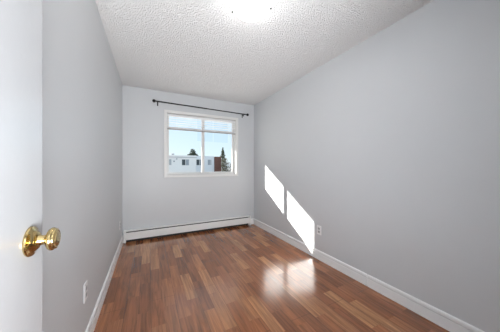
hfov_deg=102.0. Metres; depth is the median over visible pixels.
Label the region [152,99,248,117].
curtain rod
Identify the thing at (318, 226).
wall outlet
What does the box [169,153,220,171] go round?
neighbouring building
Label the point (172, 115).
window blind
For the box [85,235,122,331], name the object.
baseboard
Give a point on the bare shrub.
(225, 163)
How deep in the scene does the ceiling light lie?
1.52 m
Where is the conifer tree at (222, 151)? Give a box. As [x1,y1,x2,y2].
[220,147,229,171]
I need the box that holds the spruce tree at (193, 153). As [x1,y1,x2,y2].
[187,149,197,155]
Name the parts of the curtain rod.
rod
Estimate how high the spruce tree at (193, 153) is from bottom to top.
7.438 m
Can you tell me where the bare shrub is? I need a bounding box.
[222,158,231,171]
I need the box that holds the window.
[164,109,237,177]
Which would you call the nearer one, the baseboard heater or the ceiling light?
the ceiling light
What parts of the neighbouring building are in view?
cladding panel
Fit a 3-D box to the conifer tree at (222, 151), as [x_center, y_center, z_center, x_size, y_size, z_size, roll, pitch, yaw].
[-5.910,-0.233,44.012,3.937,8.018,3.641,0,0,-27]
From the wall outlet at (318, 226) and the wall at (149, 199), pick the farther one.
the wall at (149, 199)
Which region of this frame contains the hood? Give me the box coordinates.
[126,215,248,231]
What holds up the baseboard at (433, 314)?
attached to the wall at (390, 146)
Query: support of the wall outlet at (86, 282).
attached to the wall at (82, 84)
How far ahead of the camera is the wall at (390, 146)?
1.70 m
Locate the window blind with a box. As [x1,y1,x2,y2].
[167,114,234,134]
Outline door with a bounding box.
[0,0,60,331]
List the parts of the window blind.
rail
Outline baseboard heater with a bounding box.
[123,215,250,242]
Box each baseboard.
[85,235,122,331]
[253,219,484,331]
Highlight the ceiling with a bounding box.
[95,0,432,104]
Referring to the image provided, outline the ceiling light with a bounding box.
[232,0,271,21]
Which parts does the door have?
knob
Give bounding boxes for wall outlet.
[84,280,87,302]
[317,225,320,234]
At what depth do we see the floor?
1.92 m
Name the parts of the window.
sash, sash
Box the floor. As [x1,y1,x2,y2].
[94,224,449,331]
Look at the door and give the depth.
0.44 m
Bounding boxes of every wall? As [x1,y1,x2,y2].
[42,0,121,331]
[122,85,253,234]
[254,0,499,331]
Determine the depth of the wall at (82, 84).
1.18 m
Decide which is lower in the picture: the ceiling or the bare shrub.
the bare shrub

